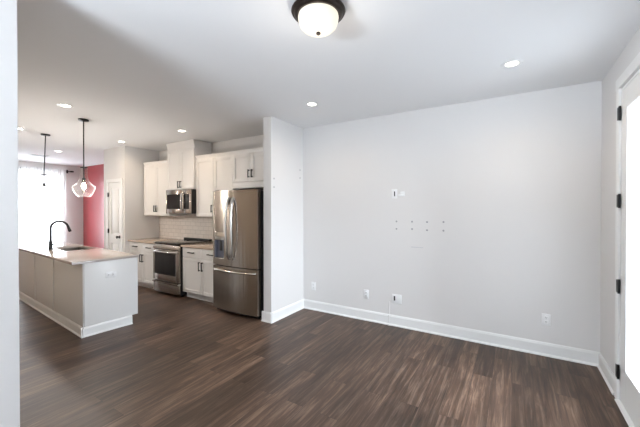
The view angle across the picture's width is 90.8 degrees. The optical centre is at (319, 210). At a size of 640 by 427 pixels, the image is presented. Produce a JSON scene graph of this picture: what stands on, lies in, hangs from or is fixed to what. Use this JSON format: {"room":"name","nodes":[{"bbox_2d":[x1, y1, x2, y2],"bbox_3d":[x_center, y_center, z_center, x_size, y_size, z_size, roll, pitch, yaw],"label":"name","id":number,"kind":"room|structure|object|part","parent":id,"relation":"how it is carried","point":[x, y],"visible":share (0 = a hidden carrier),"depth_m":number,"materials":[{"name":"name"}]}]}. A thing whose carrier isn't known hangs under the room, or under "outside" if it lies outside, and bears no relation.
{"room":"living room","nodes":[
{"label":"living room","id":0,"kind":"room"},
{"bbox_2d":[0,0,19,426],"bbox_3d":[-2.454,0.146,0.319,0.120,2.743,3.187,0,0,31],"label":"wall","id":1,"kind":"structure","parent":0,"point":[9,206],"depth_m":1.61,"materials":[{"name":"white paint"}]},
{"bbox_2d":[18,161,82,244],"bbox_3d":[-8.027,0.094,7.772,0.120,2.743,3.973,0,0,31],"label":"wall","id":2,"kind":"structure","parent":0,"point":[74,203],"depth_m":9.12,"materials":[{"name":"white paint"}]},
{"bbox_2d":[20,174,20,220],"bbox_3d":[-7.777,0.077,8.172,0.070,2.070,1.750,0,0,31],"label":"window","id":3,"kind":"structure","parent":2,"relation":"in","point":[20,174],"depth_m":8.16,"materials":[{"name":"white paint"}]},
{"bbox_2d":[83,164,103,248],"bbox_3d":[-5.415,0.089,8.435,3.650,2.743,0.120,0,0,31],"label":"wall","id":4,"kind":"structure","parent":0,"point":[93,206],"depth_m":8.99,"materials":[{"name":"red paint"}]},
{"bbox_2d":[104,146,158,252],"bbox_3d":[-3.863,0.100,6.879,0.820,2.743,1.160,0,0,31],"label":"wall","id":5,"kind":"structure","parent":0,"point":[125,162],"depth_m":6.36,"materials":[{"name":"white paint"}]},
{"bbox_2d":[107,182,119,250],"bbox_3d":[-4.159,0.451,6.368,0.489,2.028,0.100,0,0,31],"label":"door","id":6,"kind":"structure","parent":5,"relation":"in","point":[114,188],"depth_m":6.39,"materials":[{"name":"white paint"}]},
{"bbox_3d":[-4.135,0.005,6.390,0.293,0.940,0.027,0,0,31],"label":"panel","id":7,"kind":"part","parent":6,"relation":"part of","materials":[{"name":"white paint"}]},
{"bbox_3d":[-4.135,0.955,6.397,0.293,0.600,0.027,0,0,31],"label":"panel","id":8,"kind":"part","parent":6,"relation":"part of","materials":[{"name":"white paint"}]},
{"bbox_2d":[106,178,122,251],"bbox_3d":[-4.150,0.417,6.367,0.635,2.115,0.018,0,0,31],"label":"trim","id":9,"kind":"structure","parent":5,"relation":"attached to","point":[120,180],"depth_m":6.23,"materials":[{"name":"white paint"}]},
{"bbox_2d":[263,116,302,312],"bbox_3d":[-0.509,0.116,4.542,0.137,2.743,0.754,0,0,31],"label":"wall","id":10,"kind":"structure","parent":0,"point":[282,140],"depth_m":4.38,"materials":[{"name":"white paint"}]},
{"bbox_2d":[261,311,272,322],"bbox_3d":[-0.709,1.423,4.217,0.183,0.135,0.026,0,0,31],"label":"baseboard","id":11,"kind":"structure","parent":10,"relation":"attached to","point":[265,315],"depth_m":4.21,"materials":[{"name":"white paint"}]},
{"bbox_2d":[270,299,303,323],"bbox_3d":[-0.446,1.421,4.498,0.026,0.135,0.780,0,0,31],"label":"baseboard","id":12,"kind":"structure","parent":10,"relation":"attached to","point":[292,308],"depth_m":4.47,"materials":[{"name":"white paint"}]},
{"bbox_2d":[19,285,628,426],"bbox_3d":[-3.869,1.546,3.379,11.806,0.100,7.160,0,0,31],"label":"floor","id":13,"kind":"structure","parent":0,"point":[185,361],"depth_m":2.83,"materials":[{"name":"wood"}]},
{"bbox_2d":[19,250,137,337],"bbox_3d":[-3.824,1.053,4.813,2.988,0.866,0.641,0,0,35],"label":"kitchen island","id":14,"kind":"object","parent":13,"relation":"on","point":[80,298],"visible":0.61,"depth_m":4.06,"materials":[{"name":"white paint"}]},
{"bbox_3d":[-4.783,1.050,5.139,1.041,0.866,0.014,0,0,35],"label":"panel","id":15,"kind":"part","parent":14,"relation":"part of","materials":[{"name":"white paint"}]},
{"bbox_3d":[-4.006,1.054,4.589,0.856,0.866,0.014,0,0,35],"label":"panel","id":16,"kind":"part","parent":14,"relation":"part of","materials":[{"name":"white paint"}]},
{"bbox_3d":[-3.227,1.058,4.038,1.043,0.866,0.014,0,0,35],"label":"panel","id":17,"kind":"part","parent":14,"relation":"part of","materials":[{"name":"white paint"}]},
{"bbox_3d":[-3.846,1.429,4.785,2.988,0.113,0.566,0,0,35],"label":"baseboard","id":18,"kind":"part","parent":14,"relation":"part of","materials":[{"name":"white paint"}]},
{"bbox_2d":[19,241,138,264],"bbox_3d":[-3.863,0.602,4.798,2.998,0.032,0.740,0,0,35],"label":"island countertop","id":19,"kind":"structure","parent":14,"relation":"on","point":[91,254],"depth_m":4.33,"materials":[{"name":"stone"}]},
{"bbox_2d":[48,220,71,248],"bbox_3d":[-3.979,0.367,4.824,0.289,0.437,0.084,0,0,-24],"label":"faucet","id":20,"kind":"object","parent":19,"relation":"on","point":[50,245],"visible":1,"depth_m":4.79,"materials":[{"name":"black metal"}]},
{"bbox_3d":[-3.993,0.317,4.835,0.243,0.338,0.031,0,0,-27],"label":"spout","id":21,"kind":"part","parent":20,"relation":"part of","materials":[{"name":"black metal"}]},
{"bbox_2d":[60,247,86,250],"bbox_3d":[-3.872,0.701,4.958,0.708,0.168,0.383,0,0,35],"label":"sink","id":22,"kind":"object","parent":19,"relation":"in","point":[75,248],"visible":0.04,"depth_m":5.22,"materials":[{"name":"silver metal"}]},
{"bbox_2d":[106,271,115,277],"bbox_3d":[-2.621,0.802,3.961,0.009,0.074,0.120,0,0,35],"label":"island outlet","id":23,"kind":"object","parent":14,"relation":"attached to","point":[112,273],"visible":1,"depth_m":3.96,"materials":[{"name":"white plastic"}]},
{"bbox_3d":[-2.622,1.059,3.984,0.016,0.866,0.605,0,0,35],"label":"panel","id":24,"kind":"part","parent":14,"relation":"part of","materials":[{"name":"white paint"}]},
{"bbox_2d":[129,242,153,288],"bbox_3d":[-3.225,1.042,6.251,0.920,0.868,0.658,0,0,31],"label":"base cabinet","id":25,"kind":"object","parent":13,"relation":"on","point":[144,250],"visible":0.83,"depth_m":5.98,"materials":[{"name":"white paint"}]},
{"bbox_3d":[-3.570,0.696,6.125,0.454,0.162,0.020,0,0,31],"label":"drawer","id":26,"kind":"part","parent":25,"relation":"part of","materials":[{"name":"white paint"}]},
{"bbox_3d":[-3.570,1.074,6.128,0.454,0.581,0.020,0,0,31],"label":"door","id":27,"kind":"part","parent":25,"relation":"part of","materials":[{"name":"white paint"}]},
{"bbox_3d":[-3.177,0.697,5.885,0.454,0.162,0.020,0,0,31],"label":"drawer","id":28,"kind":"part","parent":25,"relation":"part of","materials":[{"name":"white paint"}]},
{"bbox_3d":[-3.177,1.076,5.888,0.454,0.581,0.020,0,0,31],"label":"door","id":29,"kind":"part","parent":25,"relation":"part of","materials":[{"name":"white paint"}]},
{"bbox_2d":[128,237,177,243],"bbox_3d":[-3.224,0.590,6.249,0.924,0.032,0.654,0,0,31],"label":"countertop","id":30,"kind":"structure","parent":25,"relation":"on","point":[144,240],"depth_m":6.17,"materials":[{"name":"beige stone"}]},
{"bbox_2d":[152,237,211,296],"bbox_3d":[-2.533,1.007,5.769,0.753,0.945,0.750,0,0,31],"label":"range","id":31,"kind":"object","parent":13,"relation":"on","point":[167,255],"visible":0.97,"depth_m":5.49,"materials":[{"name":"silver metal"}]},
{"bbox_3d":[-2.708,0.716,5.480,0.715,0.028,0.077,0,0,31],"label":"handle","id":32,"kind":"part","parent":31,"relation":"part of","materials":[{"name":"silver metal"}]},
{"bbox_3d":[-2.686,0.956,5.518,0.743,0.540,0.035,0,0,31],"label":"oven door","id":33,"kind":"part","parent":31,"relation":"part of","materials":[{"name":"silver metal"}]},
{"bbox_3d":[-2.686,1.356,5.521,0.743,0.150,0.033,0,0,31],"label":"drawer","id":34,"kind":"part","parent":31,"relation":"part of","materials":[{"name":"silver metal"}]},
{"bbox_3d":[-2.687,0.632,5.514,0.743,0.098,0.043,0,0,31],"label":"control panel","id":35,"kind":"part","parent":31,"relation":"part of","materials":[{"name":"silver metal"}]},
{"bbox_2d":[154,239,208,244],"bbox_3d":[-2.532,0.569,5.768,0.753,0.012,0.614,0,0,31],"label":"cooktop","id":36,"kind":"object","parent":31,"relation":"in","point":[180,241],"depth_m":5.76,"materials":[{"name":"black glass"}]},
{"bbox_2d":[183,247,212,301],"bbox_3d":[-1.769,1.048,5.362,0.968,0.868,0.658,0,0,31],"label":"base cabinet","id":37,"kind":"object","parent":13,"relation":"on","point":[197,263],"visible":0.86,"depth_m":5.17,"materials":[{"name":"white paint"}]},
{"bbox_3d":[-2.124,0.702,5.243,0.478,0.162,0.020,0,0,31],"label":"drawer","id":38,"kind":"part","parent":37,"relation":"part of","materials":[{"name":"white paint"}]},
{"bbox_3d":[-2.124,1.080,5.245,0.478,0.581,0.020,0,0,31],"label":"door","id":39,"kind":"part","parent":37,"relation":"part of","materials":[{"name":"white paint"}]},
{"bbox_2d":[181,242,212,249],"bbox_3d":[-1.762,0.596,5.357,0.985,0.032,0.654,0,0,31],"label":"countertop","id":40,"kind":"structure","parent":37,"relation":"on","point":[205,245],"depth_m":5.25,"materials":[{"name":"beige stone"}]},
{"bbox_3d":[-1.711,0.704,4.991,0.478,0.162,0.020,0,0,31],"label":"drawer","id":41,"kind":"part","parent":37,"relation":"part of","materials":[{"name":"white paint"}]},
{"bbox_3d":[-1.711,1.082,4.993,0.478,0.581,0.020,0,0,31],"label":"door","id":42,"kind":"part","parent":37,"relation":"part of","materials":[{"name":"white paint"}]},
{"bbox_2d":[213,188,263,318],"bbox_3d":[-1.041,0.590,4.736,0.884,1.793,0.865,0,0,31],"label":"refrigerator","id":43,"kind":"object","parent":13,"relation":"on","point":[238,215],"visible":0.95,"depth_m":4.37,"materials":[{"name":"silver metal"}]},
{"bbox_3d":[-1.453,0.370,4.620,0.210,0.114,0.040,0,0,31],"label":"dispenser panel","id":44,"kind":"part","parent":43,"relation":"part of","materials":[{"name":"silver metal"}]},
{"bbox_3d":[-1.405,0.250,4.595,0.407,1.075,0.091,0,0,31],"label":"door","id":45,"kind":"part","parent":43,"relation":"part of","materials":[{"name":"silver metal"}]},
{"bbox_3d":[-1.308,0.253,4.448,0.041,0.888,0.099,0,1,42],"label":"handle","id":46,"kind":"part","parent":43,"relation":"part of","materials":[{"name":"silver metal"}]},
{"bbox_3d":[-1.228,0.254,4.399,0.041,0.888,0.099,0,0,20],"label":"handle","id":47,"kind":"part","parent":43,"relation":"part of","materials":[{"name":"silver metal"}]},
{"bbox_3d":[-1.233,0.857,4.426,0.836,0.030,0.103,0,0,31],"label":"handle","id":48,"kind":"part","parent":43,"relation":"part of","materials":[{"name":"silver metal"}]},
{"bbox_3d":[-1.203,1.114,4.478,0.880,0.624,0.091,0,0,31],"label":"freezer drawer","id":49,"kind":"part","parent":43,"relation":"part of","materials":[{"name":"silver metal"}]},
{"bbox_3d":[-1.027,0.251,4.364,0.467,1.075,0.091,0,0,31],"label":"door","id":50,"kind":"part","parent":43,"relation":"part of","materials":[{"name":"silver metal"}]},
{"bbox_2d":[17,0,639,166],"bbox_3d":[-3.869,-1.297,3.359,11.806,0.100,7.160,0,0,31],"label":"ceiling","id":51,"kind":"structure","parent":0,"point":[141,72],"depth_m":2.61,"materials":[{"name":"white paint"}]},
{"bbox_2d":[33,133,52,196],"bbox_3d":[-4.594,-0.727,5.252,0.270,1.066,0.265,0,0,31],"label":"pendant light","id":52,"kind":"object","parent":51,"relation":"hanging from","point":[42,134],"visible":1,"depth_m":5.23,"materials":[{"name":"black metal"}]},
{"bbox_2d":[42,175,45,186],"bbox_3d":[-4.596,-0.493,5.255,0.044,0.195,0.044,0,0,31],"label":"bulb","id":53,"kind":"object","parent":52,"relation":"attached to","point":[43,184],"depth_m":5.25,"materials":[{"name":"white glass"}]},
{"bbox_3d":[-4.564,-0.920,5.232,0.090,0.642,0.015,0,0,31],"label":"rod","id":54,"kind":"part","parent":52,"relation":"part of","materials":[{"name":"black metal"}]},
{"bbox_2d":[56,103,73,107],"bbox_3d":[-3.026,-1.246,3.752,0.168,0.006,0.168,0,0,31],"label":"recessed light","id":55,"kind":"object","parent":51,"relation":"in","point":[58,104],"visible":1,"depth_m":3.74,"materials":[{"name":"beige"}]},
{"bbox_2d":[72,118,94,195],"bbox_3d":[-3.255,-0.721,4.347,0.265,1.066,0.265,0,0,31],"label":"pendant light","id":56,"kind":"object","parent":51,"relation":"hanging from","point":[83,186],"visible":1,"depth_m":4.34,"materials":[{"name":"black metal"}]},
{"bbox_3d":[-3.255,-0.914,4.346,0.015,0.640,0.015,0,0,31],"label":"rod","id":57,"kind":"part","parent":56,"relation":"part of","materials":[{"name":"black metal"}]},
{"bbox_2d":[305,102,318,106],"bbox_3d":[-0.094,-1.246,3.698,0.168,0.006,0.168,0,0,31],"label":"recessed light","id":58,"kind":"object","parent":51,"relation":"in","point":[311,104],"visible":1,"depth_m":3.70,"materials":[{"name":"beige"}]},
{"bbox_2d":[291,0,345,37],"bbox_3d":[-0.010,-1.145,1.896,0.326,0.184,0.326,0,0,31],"label":"light","id":59,"kind":"object","parent":51,"relation":"attached to","point":[315,18],"visible":1,"depth_m":1.82,"materials":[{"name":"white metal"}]},
{"bbox_2d":[501,59,523,67],"bbox_3d":[1.621,-1.238,2.664,0.168,0.006,0.168,0,0,31],"label":"recessed light","id":60,"kind":"object","parent":51,"relation":"in","point":[515,62],"visible":1,"depth_m":2.65,"materials":[{"name":"beige"}]},
{"bbox_2d":[159,81,601,351],"bbox_3d":[-0.294,0.114,4.918,7.316,2.743,0.129,0,0,31],"label":"wall","id":61,"kind":"structure","parent":0,"point":[513,181],"depth_m":3.65,"materials":[{"name":"white paint"}]},
{"bbox_2d":[143,160,184,215],"bbox_3d":[-3.149,-0.435,6.352,0.845,1.070,0.388,0,0,31],"label":"upper cabinet","id":62,"kind":"object","parent":61,"relation":"attached to","point":[155,173],"visible":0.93,"depth_m":6.22,"materials":[{"name":"white paint"}]},
{"bbox_3d":[-3.407,-0.404,6.334,0.418,1.000,0.020,0,0,31],"label":"door","id":63,"kind":"part","parent":62,"relation":"part of","materials":[{"name":"white paint"}]},
{"bbox_3d":[-3.143,-0.939,6.358,0.845,0.062,0.364,0,0,31],"label":"cornice","id":64,"kind":"part","parent":62,"relation":"part of","materials":[{"name":"white paint"}]},
{"bbox_3d":[-3.046,-0.402,6.114,0.418,1.000,0.020,0,0,31],"label":"door","id":65,"kind":"part","parent":62,"relation":"part of","materials":[{"name":"white paint"}]},
{"bbox_2d":[166,139,211,189],"bbox_3d":[-2.459,-0.823,5.905,0.785,0.867,0.428,0,0,31],"label":"upper cabinet","id":66,"kind":"object","parent":61,"relation":"attached to","point":[181,159],"visible":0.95,"depth_m":5.73,"materials":[{"name":"white paint"}]},
{"bbox_3d":[-2.715,-0.754,5.862,0.388,0.722,0.020,0,0,31],"label":"door","id":67,"kind":"part","parent":66,"relation":"part of","materials":[{"name":"white paint"}]},
{"bbox_2d":[166,189,195,213],"bbox_3d":[-2.456,-0.161,5.864,0.728,0.437,0.502,0,0,31],"label":"microwave","id":68,"kind":"object","parent":66,"relation":"attached to","point":[183,201],"visible":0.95,"depth_m":5.62,"materials":[{"name":"silver metal"}]},
{"bbox_3d":[-2.646,-0.162,5.749,0.523,0.433,0.012,0,0,31],"label":"door","id":69,"kind":"part","parent":68,"relation":"part of","materials":[{"name":"silver metal"}]},
{"bbox_3d":[-2.456,-0.161,5.605,0.022,0.348,0.061,0,0,31],"label":"handle","id":70,"kind":"part","parent":68,"relation":"part of","materials":[{"name":"silver metal"}]},
{"bbox_3d":[-2.334,-0.161,5.559,0.203,0.433,0.012,0,0,31],"label":"control frame","id":71,"kind":"part","parent":68,"relation":"part of","materials":[{"name":"silver metal"}]},
{"bbox_3d":[-2.380,-0.753,5.658,0.388,0.722,0.020,0,0,31],"label":"door","id":72,"kind":"part","parent":66,"relation":"part of","materials":[{"name":"white paint"}]},
{"bbox_3d":[-2.453,-1.188,5.912,0.785,0.137,0.404,0,0,31],"label":"cornice","id":73,"kind":"part","parent":66,"relation":"part of","materials":[{"name":"white paint"}]},
{"bbox_2d":[195,151,245,216],"bbox_3d":[-1.718,-0.429,5.479,0.918,1.070,0.388,0,0,31],"label":"upper cabinet","id":74,"kind":"object","parent":61,"relation":"attached to","point":[214,171],"visible":0.68,"depth_m":5.39,"materials":[{"name":"white paint"}]},
{"bbox_3d":[-1.992,-0.398,5.470,0.454,1.000,0.020,0,0,31],"label":"door","id":75,"kind":"part","parent":74,"relation":"part of","materials":[{"name":"white paint"}]},
{"bbox_3d":[-1.711,-0.933,5.485,0.918,0.062,0.364,0,0,31],"label":"cornice","id":76,"kind":"part","parent":74,"relation":"part of","materials":[{"name":"white paint"}]},
{"bbox_3d":[-1.600,-0.396,5.231,0.454,1.000,0.020,0,0,31],"label":"door","id":77,"kind":"part","parent":74,"relation":"part of","materials":[{"name":"white paint"}]},
{"bbox_2d":[232,147,262,189],"bbox_3d":[-0.903,-0.658,4.974,0.988,0.605,0.398,0,0,31],"label":"upper cabinet","id":78,"kind":"object","parent":61,"relation":"attached to","point":[247,163],"visible":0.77,"depth_m":4.92,"materials":[{"name":"white paint"}]},
{"bbox_3d":[-1.235,-0.674,4.995,0.394,0.440,0.020,0,0,31],"label":"door","id":79,"kind":"part","parent":78,"relation":"part of","materials":[{"name":"white paint"}]},
{"bbox_3d":[-0.978,-0.930,5.032,0.798,0.062,0.374,0,0,31],"label":"cornice","id":80,"kind":"part","parent":78,"relation":"part of","materials":[{"name":"white paint"}]},
{"bbox_3d":[-0.895,-0.673,4.788,0.394,0.440,0.020,0,0,31],"label":"door","id":81,"kind":"part","parent":78,"relation":"part of","materials":[{"name":"white paint"}]},
{"bbox_2d":[311,282,315,289],"bbox_3d":[-0.098,1.131,4.734,0.075,0.118,0.009,0,0,31],"label":"wall outlet","id":82,"kind":"object","parent":61,"relation":"attached to","point":[313,284],"visible":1,"depth_m":4.73,"materials":[{"name":"white plastic"}]},
{"bbox_2d":[364,289,368,298],"bbox_3d":[0.628,1.135,4.292,0.075,0.118,0.009,0,0,31],"label":"wall outlet","id":83,"kind":"object","parent":61,"relation":"attached to","point":[366,292],"visible":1,"depth_m":4.29,"materials":[{"name":"white plastic"}]},
{"bbox_2d":[392,189,396,198],"bbox_3d":[0.961,-0.217,4.079,0.075,0.120,0.008,0,0,31],"label":"plate","id":84,"kind":"object","parent":61,"relation":"attached to","point":[394,191],"visible":1,"depth_m":4.08,"materials":[{"name":"white plastic"}]},
{"bbox_2d":[392,294,401,303],"bbox_3d":[0.991,1.139,4.071,0.125,0.115,0.008,0,0,31],"label":"plate","id":85,"kind":"object","parent":61,"relation":"attached to","point":[396,298],"visible":1,"depth_m":4.07,"materials":[{"name":"white plastic"}]},
{"bbox_2d":[304,299,598,366],"bbox_3d":[1.214,1.425,3.926,3.456,0.135,0.026,0,0,31],"label":"baseboard","id":86,"kind":"structure","parent":61,"relation":"attached to","point":[572,354],"depth_m":3.62,"materials":[{"name":"white paint"}]},
{"bbox_2d":[542,313,550,325],"bbox_3d":[2.331,1.124,3.252,0.075,0.118,0.009,0,0,31],"label":"wall outlet","id":87,"kind":"object","parent":61,"relation":"attached to","point":[546,318],"visible":1,"depth_m":3.25,"materials":[{"name":"white plastic"}]},
{"bbox_2d":[600,27,639,399],"bbox_3d":[1.004,0.146,0.202,0.055,2.743,6.588,0,0,31],"label":"wall","id":88,"kind":"structure","parent":0,"point":[608,147],"depth_m":2.75,"materials":[{"name":"white paint"}]},
{"bbox_2d":[597,352,613,394],"bbox_3d":[2.539,1.432,2.803,0.026,0.135,0.564,0,0,31],"label":"baseboard","id":89,"kind":"structure","parent":88,"relation":"attached to","point":[607,374],"depth_m":2.78,"materials":[{"name":"white paint"}]},
{"bbox_2d":[614,399,634,426],"bbox_3d":[2.155,1.500,2.063,0.150,0.011,0.950,0,0,31],"label":"trim","id":90,"kind":"structure","parent":88,"relation":"attached to","point":[619,403],"depth_m":2.32,"materials":[{"name":"white paint"}]},
{"bbox_2d":[614,52,639,400],"bbox_3d":[2.109,0.231,2.083,0.018,2.547,1.110,0,0,31],"label":"trim","id":91,"kind":"structure","parent":88,"relation":"attached to","point":[634,65],"depth_m":2.49,"materials":[{"name":"white paint"}]},
{"bbox_2d":[615,73,639,426],"bbox_3d":[2.129,0.281,2.101,0.116,2.424,0.954,0,0,31],"label":"door","id":92,"kind":"structure","parent":88,"relation":"in","point":[630,381],"depth_m":2.32,"materials":[{"name":"white paint"}]},
{"bbox_3d":[2.138,0.217,2.065,0.065,2.015,0.650,0,0,31],"label":"lite frame","id":93,"kind":"part","parent":92,"relation":"part of","materials":[{"name":"white paint"}]},
{"bbox_3d":[-7.709,-1.107,8.063,0.111,0.100,2.360,0,0,31],"label":"curtain rod","id":94,"kind":"object","parent":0,"visible":0},
{"bbox_2d":[18,166,20,243],"bbox_3d":[-7.885,0.151,7.599,0.092,2.570,1.000,0,0,31],"label":"sheer curtain","id":95,"kind":"object","parent":94,"relation":"hanging from","point":[18,166],"visible":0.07,"depth_m":8.02,"materials":[{"name":"fabric"}]},
{"bbox_2d":[21,166,66,243],"bbox_3d":[-7.371,0.145,8.440,0.089,2.570,0.950,0,0,31],"label":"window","id":96,"kind":"structure","parent":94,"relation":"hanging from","point":[38,213],"depth_m":8.39,"materials":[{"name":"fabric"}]}
]}

